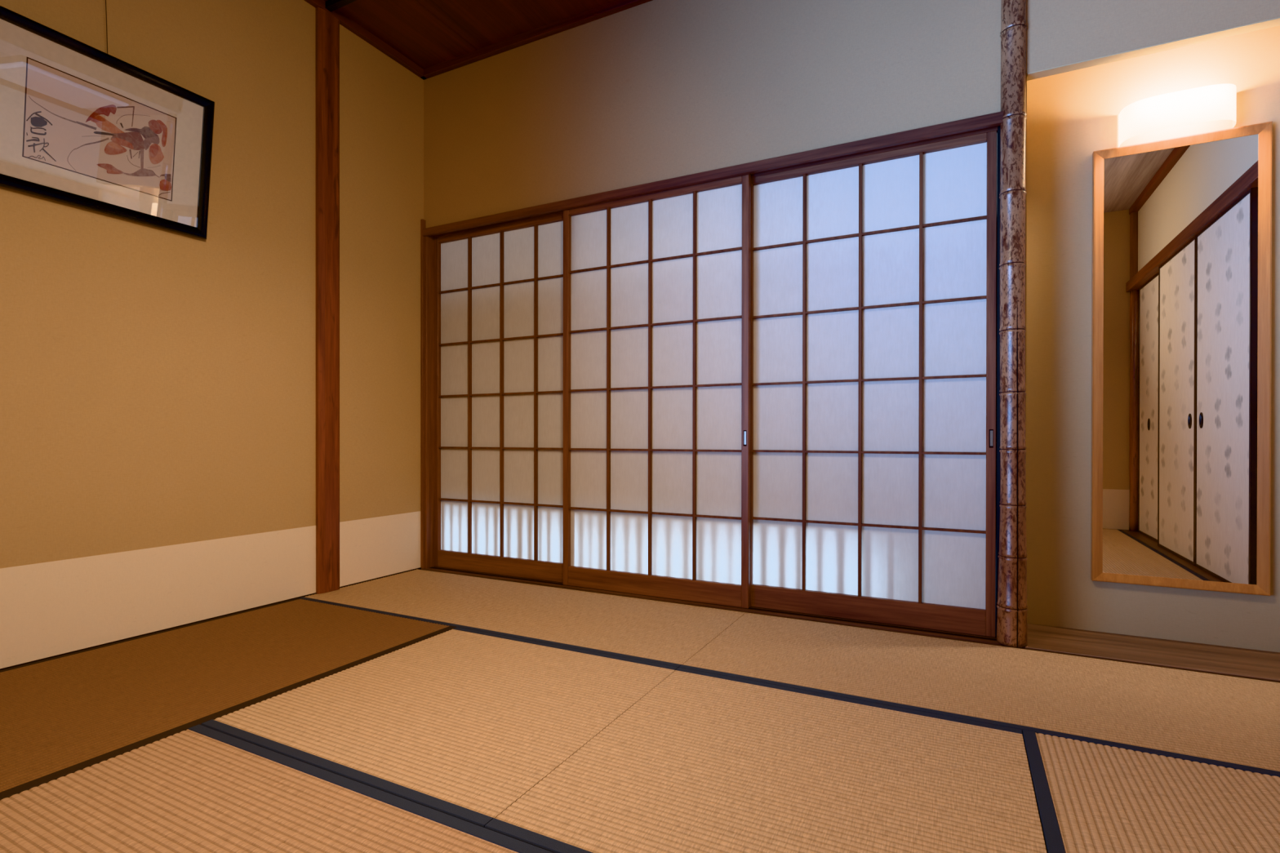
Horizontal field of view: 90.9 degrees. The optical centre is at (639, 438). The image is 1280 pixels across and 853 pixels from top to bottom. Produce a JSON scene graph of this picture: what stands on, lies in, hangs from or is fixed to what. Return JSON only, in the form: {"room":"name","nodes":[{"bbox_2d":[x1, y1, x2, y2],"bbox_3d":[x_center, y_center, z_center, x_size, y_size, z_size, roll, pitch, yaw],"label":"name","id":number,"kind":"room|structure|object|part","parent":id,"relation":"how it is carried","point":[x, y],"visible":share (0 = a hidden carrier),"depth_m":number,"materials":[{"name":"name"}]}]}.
{"room":"traditional dwelling","nodes":[
{"label":"traditional dwelling","id":0,"kind":"room"},
{"bbox_2d":[0,0,423,670],"bbox_3d":[-1.859,-0.657,2.103,0.124,2.805,3.120,0,0,27],"label":"wall","id":1,"kind":"structure","parent":0,"point":[157,385],"depth_m":2.41,"materials":[{"name":"paint"}]},
{"bbox_2d":[0,0,214,239],"bbox_3d":[-1.752,-1.332,2.081,0.075,1.164,0.620,0,0,27],"label":"framed picture","id":2,"kind":"object","parent":1,"relation":"attached to","point":[82,125],"visible":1,"depth_m":2.05,"materials":[{"name":"black paint"}]},
{"bbox_2d":[22,57,177,201],"bbox_3d":[-1.757,-0.999,2.072,0.003,0.294,0.405,7,3,27],"label":"painting","id":3,"kind":"object","parent":2,"relation":"attached to","point":[72,123],"depth_m":2.05},
{"bbox_3d":[-1.755,-1.577,2.063,0.044,0.673,0.002,0,0,27],"label":"hanging cord","id":4,"kind":"part","parent":2,"relation":"part of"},
{"bbox_2d":[315,6,339,594],"bbox_3d":[-1.405,-0.615,2.838,0.026,2.607,0.105,0,0,27],"label":"wooden post","id":5,"kind":"object","parent":1,"relation":"attached to","point":[327,26],"visible":1,"depth_m":2.82,"materials":[{"name":"brown wood"}]},
{"bbox_2d":[325,0,355,12],"bbox_3d":[0.268,-1.929,1.970,3.730,0.034,0.030,0,0,27],"label":"trim","id":6,"kind":"structure","parent":1,"relation":"attached to","point":[331,5],"depth_m":2.78,"materials":[{"name":"brown wood"}]},
{"bbox_2d":[304,0,426,79],"bbox_3d":[-1.797,-1.932,2.058,0.030,0.045,2.900,0,0,27],"label":"trim","id":7,"kind":"structure","parent":1,"relation":"attached to","point":[345,21],"depth_m":3.03,"materials":[{"name":"brown wood"}]},
{"bbox_2d":[420,218,433,568],"bbox_3d":[-1.123,-0.234,3.390,0.031,1.862,0.122,0,0,27],"label":"door frame","id":8,"kind":"structure","parent":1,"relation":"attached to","point":[426,242],"depth_m":3.35,"materials":[{"name":"brown wood"}]},
{"bbox_2d":[323,0,614,68],"bbox_3d":[-0.135,-1.948,1.184,3.885,0.014,3.050,0,0,27],"label":"ceiling","id":9,"kind":"structure","parent":0,"point":[428,33],"depth_m":2.93,"materials":[{"name":"brown wood"}]},
{"bbox_2d":[495,625,730,817],"bbox_3d":[-0.092,0.772,1.320,3.950,0.045,3.320,0,0,27],"label":"floor","id":10,"kind":"structure","parent":0,"point":[730,625],"depth_m":1.49,"materials":[{"name":"beige wicker"}]},
{"bbox_2d":[0,598,456,800],"bbox_3d":[-1.564,0.716,1.552,0.907,0.051,2.157,0,0,27],"label":"mat","id":11,"kind":"object","parent":10,"relation":"on","point":[60,716],"visible":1,"depth_m":1.83,"materials":[{"name":"brown fabric"}]},
{"bbox_2d":[0,724,552,852],"bbox_3d":[-0.436,0.720,0.812,1.773,0.051,0.702,0,0,27],"label":"mat","id":12,"kind":"object","parent":10,"relation":"on","point":[199,788],"visible":1,"depth_m":1.17,"materials":[{"name":"wicker"}]},
{"bbox_2d":[200,626,677,827],"bbox_3d":[-0.475,0.717,1.718,0.882,0.051,0.874,0,0,27],"label":"mat","id":13,"kind":"object","parent":10,"relation":"on","point":[460,723],"visible":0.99,"depth_m":1.57,"materials":[{"name":"wicker"}]},
{"bbox_2d":[297,569,746,667],"bbox_3d":[-0.528,0.714,2.615,1.790,0.051,0.676,0,0,27],"label":"mat","id":14,"kind":"object","parent":10,"relation":"on","point":[656,632],"visible":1,"depth_m":2.51,"materials":[{"name":"wicker"}]},
{"bbox_2d":[484,667,1046,852],"bbox_3d":[0.316,0.719,1.315,0.890,0.051,0.874,0,0,27],"label":"mat","id":15,"kind":"object","parent":10,"relation":"on","point":[703,762],"visible":1,"depth_m":1.28,"materials":[{"name":"wicker"}]},
{"bbox_2d":[679,613,1279,777],"bbox_3d":[1.093,0.718,1.790,1.846,0.051,0.676,0,0,27],"label":"mat","id":16,"kind":"object","parent":10,"relation":"on","point":[1227,722],"visible":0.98,"depth_m":1.76,"materials":[{"name":"wicker"}]},
{"bbox_2d":[1008,623,1279,682],"bbox_3d":[1.757,0.722,2.034,1.000,0.055,0.316,0,0,27],"label":"board","id":17,"kind":"object","parent":10,"relation":"on","point":[1264,665],"visible":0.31,"depth_m":2.05,"materials":[{"name":"brown wood"}]},
{"bbox_2d":[996,0,1027,647],"bbox_3d":[1.263,-0.622,2.133,0.093,2.630,0.093,0,0,-33],"label":"bamboo post","id":18,"kind":"object","parent":17,"relation":"on","point":[1011,620],"visible":0.99,"depth_m":2.10,"materials":[{"name":"brown wood"}]},
{"bbox_2d":[1022,729,1279,852],"bbox_3d":[0.848,0.723,0.325,0.955,0.051,2.157,0,0,27],"label":"mat","id":19,"kind":"object","parent":10,"relation":"on","point":[1091,797],"visible":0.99,"depth_m":1.21,"materials":[{"name":"wicker"}]},
{"bbox_2d":[423,0,1279,653],"bbox_3d":[0.656,-0.656,2.642,3.881,2.805,0.360,0,0,27],"label":"wall","id":20,"kind":"structure","parent":0,"point":[652,91],"depth_m":2.34,"materials":[{"name":"paint"}]},
{"bbox_2d":[420,0,651,79],"bbox_3d":[0.008,-1.933,2.749,2.620,0.045,0.030,0,0,27],"label":"trim","id":21,"kind":"structure","parent":20,"relation":"attached to","point":[616,6],"depth_m":3.00,"materials":[{"name":"brown wood"}]},
{"bbox_2d":[422,111,1004,238],"bbox_3d":[0.065,-1.091,2.775,2.678,0.039,0.107,0,0,27],"label":"lintel","id":22,"kind":"object","parent":20,"relation":"attached to","point":[988,122],"visible":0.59,"depth_m":2.51,"materials":[{"name":"brown wood"}]},
{"bbox_2d":[421,566,1007,646],"bbox_3d":[0.065,0.717,2.787,2.700,0.056,0.124,0,0,27],"label":"sill","id":23,"kind":"structure","parent":20,"relation":"attached to","point":[855,623],"depth_m":2.50,"materials":[{"name":"brown wood"}]},
{"bbox_2d":[433,213,563,582],"bbox_3d":[-0.699,-0.199,3.192,0.906,1.771,0.030,0,0,27],"label":"screen","id":24,"kind":"object","parent":23,"relation":"on","point":[498,291],"visible":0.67,"depth_m":3.21,"materials":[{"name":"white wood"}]},
{"bbox_3d":[-0.698,-1.068,3.189,0.846,0.033,0.028,0,0,27],"label":"rail","id":25,"kind":"part","parent":24,"relation":"part of","materials":[{"name":"brown wood"}]},
{"bbox_3d":[-0.699,0.642,3.194,0.846,0.089,0.028,0,0,27],"label":"rail","id":26,"kind":"part","parent":24,"relation":"part of","materials":[{"name":"brown wood"}]},
{"bbox_2d":[563,173,751,608],"bbox_3d":[0.045,-0.197,2.772,0.902,1.771,0.031,0,0,27],"label":"screen","id":27,"kind":"object","parent":23,"relation":"on","point":[657,285],"visible":0.99,"depth_m":2.76,"materials":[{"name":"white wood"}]},
{"bbox_3d":[0.045,0.644,2.775,0.842,0.089,0.028,0,0,27],"label":"rail","id":28,"kind":"part","parent":27,"relation":"part of","materials":[{"name":"brown wood"}]},
{"bbox_3d":[0.046,-1.065,2.770,0.842,0.033,0.028,0,0,27],"label":"rail","id":29,"kind":"part","parent":27,"relation":"part of","materials":[{"name":"brown wood"}]},
{"bbox_3d":[0.428,-0.004,2.562,0.009,0.054,0.002,0,0,27],"label":"pull plate","id":30,"kind":"part","parent":27,"relation":"part of","materials":[{"name":"silver metal"}]},
{"bbox_2d":[750,130,996,637],"bbox_3d":[0.842,-0.195,2.407,0.905,1.771,0.031,0,0,27],"label":"screen","id":31,"kind":"object","parent":23,"relation":"on","point":[873,277],"visible":0.93,"depth_m":2.38,"materials":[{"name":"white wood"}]},
{"bbox_3d":[0.841,0.646,2.410,0.845,0.089,0.028,0,0,27],"label":"rail","id":32,"kind":"part","parent":31,"relation":"part of","materials":[{"name":"brown wood"}]},
{"bbox_3d":[0.843,-1.064,2.405,0.845,0.033,0.028,0,0,27],"label":"rail","id":33,"kind":"part","parent":31,"relation":"part of","materials":[{"name":"brown wood"}]},
{"bbox_3d":[1.225,-0.001,2.197,0.013,0.064,0.003,0,0,27],"label":"finger pull","id":34,"kind":"part","parent":31,"relation":"part of","materials":[{"name":"metal"}]},
{"bbox_3d":[1.226,-0.002,2.196,0.009,0.054,0.002,0,0,27],"label":"pull plate","id":35,"kind":"part","parent":31,"relation":"part of","materials":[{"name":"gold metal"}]},
{"bbox_2d":[423,569,1279,683],"bbox_3d":[0.453,0.720,2.508,3.644,0.043,0.021,0,0,27],"label":"trim","id":36,"kind":"structure","parent":20,"relation":"attached to","point":[424,570],"depth_m":2.26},
{"bbox_2d":[995,125,999,639],"bbox_3d":[1.272,-0.202,2.200,0.045,1.810,0.070,0,0,27],"label":"door frame","id":37,"kind":"structure","parent":20,"relation":"attached to","point":[997,342],"depth_m":2.18,"materials":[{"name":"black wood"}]},
{"bbox_2d":[1118,84,1235,146],"bbox_3d":[1.811,-1.090,2.120,0.306,0.116,0.103,0,0,27],"label":"wall lamp","id":38,"kind":"object","parent":20,"relation":"attached to","point":[1218,101],"visible":1,"depth_m":2.08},
{"bbox_2d":[1090,120,1272,595],"bbox_3d":[1.833,-0.259,2.150,0.474,1.533,0.026,0,0,27],"label":"wall mirror","id":39,"kind":"object","parent":20,"relation":"attached to","point":[1181,261],"visible":1,"depth_m":2.14,"materials":[{"name":"clear mirror"}]}
]}

